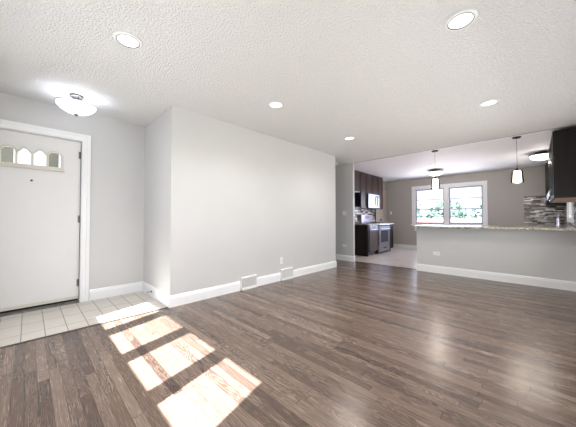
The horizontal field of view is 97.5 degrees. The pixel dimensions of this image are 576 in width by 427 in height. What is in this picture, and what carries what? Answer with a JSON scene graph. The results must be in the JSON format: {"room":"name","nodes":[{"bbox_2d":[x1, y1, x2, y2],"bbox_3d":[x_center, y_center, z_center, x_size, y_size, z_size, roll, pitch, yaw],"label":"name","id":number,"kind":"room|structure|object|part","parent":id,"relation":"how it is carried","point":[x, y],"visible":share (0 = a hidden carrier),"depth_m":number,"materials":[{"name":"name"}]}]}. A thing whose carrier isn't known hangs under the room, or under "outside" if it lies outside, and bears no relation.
{"room":"living room","nodes":[
{"label":"living room","id":0,"kind":"room"},
{"bbox_2d":[0,92,144,289],"bbox_3d":[-2.814,0.405,3.125,0.120,3.440,2.047,-1,-2,44],"label":"wall","id":1,"kind":"structure","parent":0,"point":[116,247],"depth_m":3.45,"materials":[{"name":"paint"}]},
{"bbox_2d":[0,119,90,316],"bbox_3d":[-2.997,0.051,2.930,0.140,2.140,1.093,-1,-2,44],"label":"door","id":2,"kind":"structure","parent":1,"relation":"in","point":[45,210],"depth_m":3.01,"materials":[{"name":"white paint"}]},
{"bbox_3d":[-2.976,-0.642,2.940,0.038,0.249,0.566,-1,-2,44],"label":"lite frame","id":3,"kind":"part","parent":2,"relation":"part of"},
{"bbox_2d":[89,281,142,300],"bbox_3d":[-2.349,1.062,3.493,0.016,0.140,0.631,-1,-2,44],"label":"baseboard","id":4,"kind":"structure","parent":1,"relation":"attached to","point":[105,292],"depth_m":3.46,"materials":[{"name":"white paint"}]},
{"bbox_2d":[143,109,167,293],"bbox_3d":[-1.816,-0.087,3.515,1.022,2.440,0.110,-1,-2,44],"label":"wall","id":5,"kind":"structure","parent":0,"point":[156,131],"depth_m":3.39,"materials":[{"name":"paint"}]},
{"bbox_2d":[142,281,169,307],"bbox_3d":[-1.778,1.060,3.366,1.012,0.140,0.016,-1,-2,44],"label":"baseboard","id":6,"kind":"structure","parent":5,"relation":"attached to","point":[157,294],"depth_m":3.29,"materials":[{"name":"white paint"}]},
{"bbox_2d":[167,105,335,295],"bbox_3d":[-0.220,-0.071,4.345,0.110,2.440,3.525,-1,-2,44],"label":"wall","id":7,"kind":"structure","parent":0,"point":[241,200],"depth_m":3.75,"materials":[{"name":"paint"}]},
{"bbox_2d":[169,281,240,307],"bbox_3d":[-1.060,1.060,3.368,0.016,0.140,1.019,-1,-2,44],"label":"baseboard","id":8,"kind":"structure","parent":7,"relation":"attached to","point":[201,294],"depth_m":3.31,"materials":[{"name":"white paint"}]},
{"bbox_2d":[240,274,256,290],"bbox_3d":[-0.590,1.043,3.838,0.034,0.192,0.310,-1,-2,44],"label":"air vent","id":9,"kind":"object","parent":7,"relation":"in","point":[247,282],"visible":1,"depth_m":3.82,"materials":[{"name":"white plastic"}]},
{"bbox_2d":[257,273,280,285],"bbox_3d":[-0.312,1.075,4.136,0.016,0.140,0.525,-1,-2,44],"label":"baseboard","id":10,"kind":"structure","parent":7,"relation":"attached to","point":[267,279],"depth_m":4.12,"materials":[{"name":"white paint"}]},
{"bbox_2d":[280,267,293,280],"bbox_3d":[-0.015,1.055,4.429,0.034,0.192,0.310,-1,-2,44],"label":"air vent","id":11,"kind":"object","parent":7,"relation":"in","point":[286,273],"visible":1,"depth_m":4.41,"materials":[{"name":"white plastic"}]},
{"bbox_2d":[293,261,336,276],"bbox_3d":[0.571,1.094,5.044,0.016,0.140,1.409,-1,-2,44],"label":"baseboard","id":12,"kind":"structure","parent":7,"relation":"attached to","point":[324,266],"depth_m":4.98,"materials":[{"name":"white paint"}]},
{"bbox_2d":[0,248,575,426],"bbox_3d":[1.280,1.219,4.821,6.280,0.120,10.210,-1,-2,44],"label":"floor","id":13,"kind":"structure","parent":0,"point":[348,344],"depth_m":1.94,"materials":[{"name":"brown wood"}]},
{"bbox_2d":[0,307,167,348],"bbox_3d":[-2.053,1.107,2.378,0.034,0.006,1.780,-1,-2,44],"label":"trim","id":14,"kind":"structure","parent":13,"relation":"on","point":[165,307],"depth_m":2.41,"materials":[{"name":"brown wood"}]},
{"bbox_2d":[355,225,369,256],"bbox_3d":[2.035,0.771,7.301,0.632,0.878,0.124,-1,-2,44],"label":"end panel","id":15,"kind":"object","parent":13,"relation":"on","point":[362,232],"visible":0.69,"depth_m":7.15,"materials":[{"name":"black wood"}]},
{"bbox_3d":[1.984,0.729,7.269,0.560,0.720,0.006,-1,-2,44],"label":"panel","id":16,"kind":"part","parent":15,"relation":"part of","materials":[{"name":"black wood"}]},
{"bbox_2d":[368,225,378,255],"bbox_3d":[2.286,0.779,7.520,0.663,0.870,0.524,-1,-2,44],"label":"dishwasher","id":17,"kind":"object","parent":13,"relation":"on","point":[374,229],"visible":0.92,"depth_m":7.32,"materials":[{"name":"silver metal"}]},
{"bbox_2d":[355,223,378,224],"bbox_3d":[2.232,0.315,7.489,0.668,0.038,0.667,-1,-2,44],"label":"countertop","id":18,"kind":"structure","parent":17,"relation":"on","point":[355,223],"depth_m":7.44,"materials":[{"name":"stone"}]},
{"bbox_3d":[2.486,0.795,7.324,0.022,0.570,0.524,-1,-2,44],"label":"door panel","id":19,"kind":"part","parent":17,"relation":"part of","materials":[{"name":"silver metal"}]},
{"bbox_3d":[2.489,0.423,7.330,0.028,0.155,0.524,-1,-2,44],"label":"control panel","id":20,"kind":"part","parent":17,"relation":"part of","materials":[{"name":"silver metal"}]},
{"bbox_2d":[359,215,389,253],"bbox_3d":[2.761,0.631,7.982,0.696,1.185,0.770,-1,-2,44],"label":"stove","id":21,"kind":"object","parent":13,"relation":"on","point":[384,228],"visible":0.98,"depth_m":7.82,"materials":[{"name":"silver metal"}]},
{"bbox_3d":[2.962,0.688,7.785,0.038,0.513,0.762,-1,-2,44],"label":"oven door","id":22,"kind":"part","parent":21,"relation":"part of","materials":[{"name":"silver metal"}]},
{"bbox_3d":[2.962,1.052,7.778,0.036,0.195,0.762,-1,-2,44],"label":"drawer","id":23,"kind":"part","parent":21,"relation":"part of","materials":[{"name":"silver metal"}]},
{"bbox_3d":[2.963,0.371,7.790,0.045,0.108,0.770,-1,-2,44],"label":"control panel","id":24,"kind":"part","parent":21,"relation":"part of","materials":[{"name":"silver metal"}]},
{"bbox_2d":[355,261,416,269],"bbox_3d":[2.184,1.175,5.756,1.454,0.007,0.040,-1,-2,44],"label":"trim","id":25,"kind":"structure","parent":13,"relation":"on","point":[355,261],"depth_m":5.69,"materials":[{"name":"brown wood"}]},
{"bbox_2d":[387,224,392,250],"bbox_3d":[3.137,0.792,8.411,0.666,0.880,0.345,-1,-2,44],"label":"base cabinet","id":26,"kind":"object","parent":13,"relation":"on","point":[391,225],"visible":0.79,"depth_m":8.23,"materials":[{"name":"brown wood"}]},
{"bbox_3d":[3.345,0.811,8.209,0.020,0.591,0.323,-1,-2,44],"label":"cabinet door","id":27,"kind":"part","parent":26,"relation":"part of","materials":[{"name":"grey metal"}]},
{"bbox_3d":[5.605,0.729,5.433,0.669,0.885,3.025,-1,-2,44],"label":"base cabinet","id":28,"kind":"object","parent":13,"relation":"on","visible":0},
{"bbox_2d":[528,224,575,226],"bbox_3d":[5.609,0.268,5.435,0.638,0.037,3.016,-1,-2,44],"label":"countertop","id":29,"kind":"structure","parent":28,"relation":"on","point":[538,225],"depth_m":5.12,"materials":[{"name":"stone"}]},
{"bbox_2d":[544,213,560,225],"bbox_3d":[5.051,0.117,4.835,0.232,0.242,0.060,-1,-1,37],"label":"faucet","id":30,"kind":"object","parent":29,"relation":"on","point":[558,217],"visible":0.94,"depth_m":4.78,"materials":[{"name":"silver metal"}]},
{"bbox_2d":[0,0,575,181],"bbox_3d":[1.280,-1.380,4.873,6.280,0.200,10.210,-1,-2,44],"label":"ceiling","id":31,"kind":"structure","parent":0,"point":[389,76],"depth_m":2.34,"materials":[{"name":"white paint"}]},
{"bbox_2d":[54,93,96,116],"bbox_3d":[-2.373,-1.204,2.835,0.372,0.236,0.372,-1,-2,44],"label":"flush light","id":32,"kind":"object","parent":31,"relation":"attached to","point":[74,105],"visible":1,"depth_m":2.76,"materials":[{"name":"white glass"}]},
{"bbox_2d":[113,31,142,48],"bbox_3d":[-1.234,-1.332,1.950,0.196,0.012,0.196,-1,-2,44],"label":"recessed light","id":33,"kind":"object","parent":31,"relation":"in","point":[128,40],"visible":1,"depth_m":1.94,"materials":[{"name":"white plastic"}]},
{"bbox_2d":[268,101,283,108],"bbox_3d":[-0.146,-1.310,3.054,0.196,0.012,0.196,-1,-2,44],"label":"recessed light","id":34,"kind":"object","parent":31,"relation":"in","point":[274,104],"visible":1,"depth_m":3.03,"materials":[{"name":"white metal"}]},
{"bbox_2d":[344,136,354,139],"bbox_3d":[1.052,-1.284,4.320,0.196,0.012,0.196,-1,-2,44],"label":"recessed light","id":35,"kind":"object","parent":31,"relation":"in","point":[348,137],"visible":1,"depth_m":4.31,"materials":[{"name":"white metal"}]},
{"bbox_2d":[431,150,439,188],"bbox_3d":[2.995,-0.889,5.141,0.172,0.778,0.172,-1,-2,44],"label":"pendant light","id":36,"kind":"object","parent":31,"relation":"hanging from","point":[435,182],"visible":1,"depth_m":5.09,"materials":[{"name":"white glass"}]},
{"bbox_3d":[2.995,-0.613,5.136,0.126,0.185,0.126,-1,-2,44],"label":"lamp shade","id":37,"kind":"part","parent":36,"relation":"part of","materials":[{"name":"white glass"}]},
{"bbox_2d":[428,169,443,175],"bbox_3d":[4.193,-1.149,7.176,0.392,0.174,0.392,-1,-2,44],"label":"dome light","id":38,"kind":"object","parent":31,"relation":"attached to","point":[436,172],"visible":1,"depth_m":7.08,"materials":[{"name":"white glass"}]},
{"bbox_2d":[444,9,477,30],"bbox_3d":[1.198,-1.336,1.753,0.196,0.012,0.196,-1,-2,44],"label":"recessed light","id":39,"kind":"object","parent":31,"relation":"in","point":[460,20],"visible":1,"depth_m":1.74,"materials":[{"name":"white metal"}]},
{"bbox_2d":[356,125,573,162],"bbox_3d":[2.955,-1.277,4.959,3.760,0.006,0.012,-1,-2,44],"label":"trim","id":40,"kind":"structure","parent":31,"relation":"attached to","point":[572,125],"depth_m":4.51,"materials":[{"name":"paint"}]},
{"bbox_2d":[479,99,499,106],"bbox_3d":[2.387,-1.311,3.000,0.196,0.012,0.196,-1,-2,44],"label":"recessed light","id":41,"kind":"object","parent":31,"relation":"in","point":[490,102],"visible":1,"depth_m":2.98,"materials":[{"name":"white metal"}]},
{"bbox_2d":[511,136,523,183],"bbox_3d":[3.880,-0.906,4.281,0.172,0.778,0.172,-1,-2,44],"label":"pendant light","id":42,"kind":"object","parent":31,"relation":"hanging from","point":[516,175],"visible":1,"depth_m":4.25,"materials":[{"name":"white glass"}]},
{"bbox_3d":[3.880,-0.627,4.276,0.168,0.213,0.168,-1,-2,44],"label":"glass","id":43,"kind":"part","parent":42,"relation":"part of","materials":[{"name":"white glass"}]},
{"bbox_3d":[3.880,-0.631,4.276,0.126,0.185,0.126,-1,-2,44],"label":"lamp shade","id":44,"kind":"part","parent":42,"relation":"part of","materials":[{"name":"white glass"}]},
{"bbox_2d":[528,151,547,160],"bbox_3d":[5.287,-1.188,5.276,0.392,0.174,0.392,-1,-2,44],"label":"dome light","id":45,"kind":"object","parent":31,"relation":"attached to","point":[538,156],"visible":0.87,"depth_m":5.20,"materials":[{"name":"white glass"}]},
{"bbox_2d":[335,163,354,255],"bbox_3d":[0.768,-0.015,7.095,2.410,2.440,0.065,-1,-2,44],"label":"wall","id":46,"kind":"structure","parent":0,"point":[344,174],"depth_m":6.39,"materials":[{"name":"paint"}]},
{"bbox_2d":[336,254,353,261],"bbox_3d":[0.744,1.134,7.038,2.424,0.140,0.016,-1,-2,44],"label":"baseboard","id":47,"kind":"structure","parent":46,"relation":"attached to","point":[338,257],"depth_m":6.36,"materials":[{"name":"white paint"}]},
{"bbox_2d":[358,181,385,209],"bbox_3d":[2.383,0.008,8.218,0.120,2.440,3.797,-1,-2,44],"label":"wall","id":48,"kind":"structure","parent":0,"point":[384,183],"depth_m":9.33,"materials":[{"name":"paint"}]},
{"bbox_2d":[354,191,359,207],"bbox_3d":[1.717,-0.403,7.212,0.336,0.472,0.770,-1,-2,44],"label":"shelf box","id":49,"kind":"object","parent":48,"relation":"attached to","point":[356,193],"visible":0.16,"depth_m":7.41,"materials":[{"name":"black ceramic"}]},
{"bbox_2d":[354,170,360,191],"bbox_3d":[1.723,-0.930,7.213,0.358,0.575,0.775,-1,-2,44],"label":"upper cabinet","id":50,"kind":"object","parent":48,"relation":"attached to","point":[357,178],"visible":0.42,"depth_m":7.24,"materials":[{"name":"brown wood"}]},
{"bbox_2d":[355,172,366,208],"bbox_3d":[2.127,-0.684,7.624,0.358,1.050,0.375,-1,-2,44],"label":"upper cabinet","id":51,"kind":"object","parent":48,"relation":"attached to","point":[363,193],"visible":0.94,"depth_m":7.50,"materials":[{"name":"brown wood"}]},
{"bbox_3d":[2.248,-0.686,7.506,0.020,1.046,0.353,-1,-2,44],"label":"cabinet door","id":52,"kind":"part","parent":51,"relation":"part of","materials":[{"name":"brown wood"}]},
{"bbox_2d":[355,209,374,222],"bbox_3d":[2.185,0.077,7.918,0.007,0.442,2.400,-1,-2,44],"label":"backsplash","id":53,"kind":"structure","parent":48,"relation":"attached to","point":[358,212],"depth_m":8.14,"materials":[{"name":"tile"}]},
{"bbox_2d":[367,174,377,194],"bbox_3d":[2.528,-0.903,8.040,0.358,0.595,0.765,-1,-2,44],"label":"upper cabinet","id":54,"kind":"object","parent":48,"relation":"attached to","point":[372,181],"visible":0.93,"depth_m":7.90,"materials":[{"name":"brown wood"}]},
{"bbox_3d":[2.515,-0.908,7.785,0.020,0.591,0.358,-1,-2,44],"label":"cabinet door","id":55,"kind":"part","parent":54,"relation":"part of","materials":[{"name":"brown wood"}]},
{"bbox_2d":[361,194,379,208],"bbox_3d":[2.564,-0.379,7.996,0.454,0.435,0.756,-1,-2,44],"label":"microwave","id":56,"kind":"object","parent":54,"relation":"attached to","point":[372,199],"visible":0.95,"depth_m":7.85,"materials":[{"name":"silver metal"}]},
{"bbox_3d":[2.613,-0.390,7.817,0.029,0.410,0.568,-1,-2,44],"label":"door","id":57,"kind":"part","parent":56,"relation":"part of","materials":[{"name":"silver metal"}]},
{"bbox_3d":[2.784,-0.903,8.061,0.020,0.591,0.358,-1,-2,44],"label":"cabinet door","id":58,"kind":"part","parent":54,"relation":"part of","materials":[{"name":"brown wood"}]},
{"bbox_2d":[378,177,382,208],"bbox_3d":[2.922,-0.667,8.441,0.358,1.050,0.355,-1,-2,44],"label":"upper cabinet","id":59,"kind":"object","parent":48,"relation":"attached to","point":[380,180],"visible":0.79,"depth_m":8.33,"materials":[{"name":"brown wood"}]},
{"bbox_2d":[375,190,386,222],"bbox_3d":[3.371,0.196,9.078,0.092,2.100,0.900,-1,-2,44],"label":"door","id":60,"kind":"structure","parent":48,"relation":"in","point":[380,214],"depth_m":9.26,"materials":[{"name":"beige paint"}]},
{"bbox_2d":[386,166,564,244],"bbox_3d":[5.328,0.002,7.919,4.520,2.440,0.120,-1,-2,44],"label":"wall","id":61,"kind":"structure","parent":0,"point":[505,200],"depth_m":7.30,"materials":[{"name":"paint"}]},
{"bbox_2d":[393,244,416,249],"bbox_3d":[5.037,1.156,8.083,3.840,0.140,0.016,-1,-2,44],"label":"baseboard","id":62,"kind":"structure","parent":61,"relation":"attached to","point":[394,245],"depth_m":8.93,"materials":[{"name":"white paint"}]},
{"bbox_2d":[411,180,488,225],"bbox_3d":[5.088,-0.246,8.108,2.140,1.404,0.150,-1,-2,44],"label":"window","id":63,"kind":"structure","parent":61,"relation":"in","point":[446,188],"depth_m":8.05,"materials":[{"name":"white paint"}]},
{"bbox_3d":[4.768,-0.464,8.496,0.865,0.705,0.030,-1,-2,44],"label":"sash","id":64,"kind":"part","parent":63,"relation":"part of","materials":[{"name":"glass"}]},
{"bbox_3d":[4.745,0.098,8.462,0.865,0.480,0.030,-1,-2,44],"label":"sash","id":65,"kind":"part","parent":63,"relation":"part of","materials":[{"name":"glass"}]},
{"bbox_3d":[5.064,0.405,8.069,2.140,0.100,0.080,-1,-2,44],"label":"sill","id":66,"kind":"part","parent":63,"relation":"part of","materials":[{"name":"white paint"}]},
{"bbox_3d":[5.481,-0.478,7.803,0.865,0.705,0.030,-1,-2,44],"label":"sash","id":67,"kind":"part","parent":63,"relation":"part of","materials":[{"name":"glass"}]},
{"bbox_3d":[5.459,0.084,7.768,0.865,0.480,0.030,-1,-2,44],"label":"sash","id":68,"kind":"part","parent":63,"relation":"part of","materials":[{"name":"glass"}]},
{"bbox_2d":[524,195,564,223],"bbox_3d":[6.630,-0.100,6.561,0.733,0.741,0.007,-1,-2,44],"label":"backsplash","id":69,"kind":"structure","parent":61,"relation":"attached to","point":[535,211],"depth_m":6.61,"materials":[{"name":"tile"}]},
{"bbox_2d":[417,228,575,281],"bbox_3d":[3.513,0.709,4.442,2.296,0.885,0.110,-1,-2,44],"label":"wall","id":70,"kind":"structure","parent":0,"point":[532,253],"depth_m":4.25,"materials":[{"name":"paint"}]},
{"bbox_2d":[411,225,575,230],"bbox_3d":[3.626,0.251,4.588,2.325,0.037,0.960,-1,-2,44],"label":"countertop","id":71,"kind":"structure","parent":70,"relation":"on","point":[414,226],"depth_m":4.23,"materials":[{"name":"stone"}]},
{"bbox_2d":[417,264,575,291],"bbox_3d":[3.469,1.081,4.389,2.296,0.140,0.016,-1,-2,44],"label":"baseboard","id":72,"kind":"structure","parent":70,"relation":"attached to","point":[510,278],"depth_m":4.24,"materials":[{"name":"white paint"}]},
{"bbox_3d":[3.529,-0.103,2.743,0.120,2.440,10.050,-1,-2,44],"label":"wall","id":73,"kind":"structure","parent":0,"visible":0},
{"bbox_2d":[544,163,565,205],"bbox_3d":[6.539,-0.703,6.200,0.368,1.030,0.665,-1,-2,44],"label":"upper cabinet","id":74,"kind":"object","parent":73,"relation":"attached to","point":[546,164],"visible":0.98,"depth_m":6.05,"materials":[{"name":"black wood"}]},
{"bbox_3d":[6.321,-0.703,6.178,0.020,1.026,0.308,-1,-2,44],"label":"cabinet door","id":75,"kind":"part","parent":74,"relation":"part of","materials":[{"name":"black wood"}]},
{"bbox_2d":[547,127,575,202],"bbox_3d":[4.733,-0.741,4.344,0.368,1.038,1.595,-1,-2,44],"label":"upper cabinet","id":76,"kind":"object","parent":73,"relation":"attached to","point":[562,147],"visible":1,"depth_m":3.82,"materials":[{"name":"brown wood"}]},
{"bbox_3d":[5.050,-0.730,4.871,0.020,1.026,0.376,-1,-2,44],"label":"cabinet door","id":77,"kind":"part","parent":76,"relation":"part of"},
{"bbox_3d":[4.772,-0.736,4.586,0.020,1.026,0.376,-1,-2,44],"label":"cabinet door","id":78,"kind":"part","parent":76,"relation":"part of","materials":[{"name":"black wood"}]},
{"bbox_3d":[4.495,-0.742,4.301,0.020,1.026,0.376,-1,-2,44],"label":"cabinet door","id":79,"kind":"part","parent":76,"relation":"part of","materials":[{"name":"black wood"}]},
{"bbox_3d":[4.218,-0.747,4.017,0.020,1.026,0.376,-1,-2,44],"label":"cabinet door","id":80,"kind":"part","parent":76,"relation":"part of","materials":[{"name":"black wood"}]},
{"bbox_2d":[566,202,573,222],"bbox_3d":[5.988,-0.381,5.310,0.106,1.140,1.290,-1,-2,44],"label":"window","id":81,"kind":"structure","parent":73,"relation":"in","point":[571,216],"depth_m":5.62,"materials":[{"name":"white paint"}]},
{"bbox_3d":[5.997,-0.381,5.301,0.080,1.000,1.150,-1,-2,44],"label":"frame","id":82,"kind":"part","parent":81,"relation":"part of","materials":[{"name":"white paint"}]},
{"bbox_2d":[564,202,575,225],"bbox_3d":[5.604,0.000,4.970,0.007,0.476,3.698,-1,-2,44],"label":"backsplash","id":83,"kind":"structure","parent":73,"relation":"attached to","point":[574,203],"depth_m":4.89,"materials":[{"name":"tile"}]},
{"bbox_3d":[-3.810,1.309,3.819,2.260,0.260,2.600,-1,-2,44],"label":"porch slab","id":84,"kind":"object","parent":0,"visible":0},
{"bbox_2d":[1,147,13,162],"bbox_3d":[-3.795,-0.080,3.404,0.140,2.500,0.150,-1,-2,44],"label":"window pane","id":85,"kind":"object","parent":84,"relation":"on","point":[7,153],"visible":0.02,"depth_m":3.38,"materials":[{"name":"grey glass"}]},
{"bbox_2d":[49,153,58,166],"bbox_3d":[-3.476,-0.073,3.731,0.140,2.500,0.150,-1,-2,44],"label":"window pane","id":86,"kind":"object","parent":84,"relation":"on","point":[53,157],"visible":0.02,"depth_m":3.71,"materials":[{"name":"grey glass"}]},
{"label":"outside","id":87,"kind":"structure","parent":0,"visible":0},
{"bbox_3d":[10.457,1.839,10.718,80.000,0.120,90.000,-1,-2,44],"label":"ground","id":88,"kind":"structure","parent":87,"visible":0},
{"bbox_2d":[417,203,425,218],"bbox_3d":[7.816,0.294,17.498,2.848,3.257,2.891,0,-1,-18],"label":"tree","id":89,"kind":"object","parent":88,"relation":"on","point":[419,207],"visible":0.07,"depth_m":16.73,"materials":[{"name":"green plant"}]},
{"bbox_2d":[426,200,468,221],"bbox_3d":[10.091,0.499,16.104,2.427,2.792,2.456,-1,-2,44],"label":"tree","id":90,"kind":"object","parent":88,"relation":"on","point":[465,214],"visible":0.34,"depth_m":15.87,"materials":[{"name":"green plant"}]},
{"bbox_2d":[417,219,480,222],"bbox_3d":[7.746,1.051,14.258,19.200,1.500,0.070,-1,-2,44],"label":"fence","id":91,"kind":"object","parent":88,"relation":"on","point":[418,220],"visible":0.07,"depth_m":13.29,"materials":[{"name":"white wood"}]},
{"bbox_2d":[469,205,481,222],"bbox_3d":[11.164,0.612,13.977,2.169,2.482,2.102,-1,-2,44],"label":"tree","id":92,"kind":"object","parent":88,"relation":"on","point":[477,214],"visible":0.07,"depth_m":14.12,"materials":[{"name":"green plant"}]}
]}

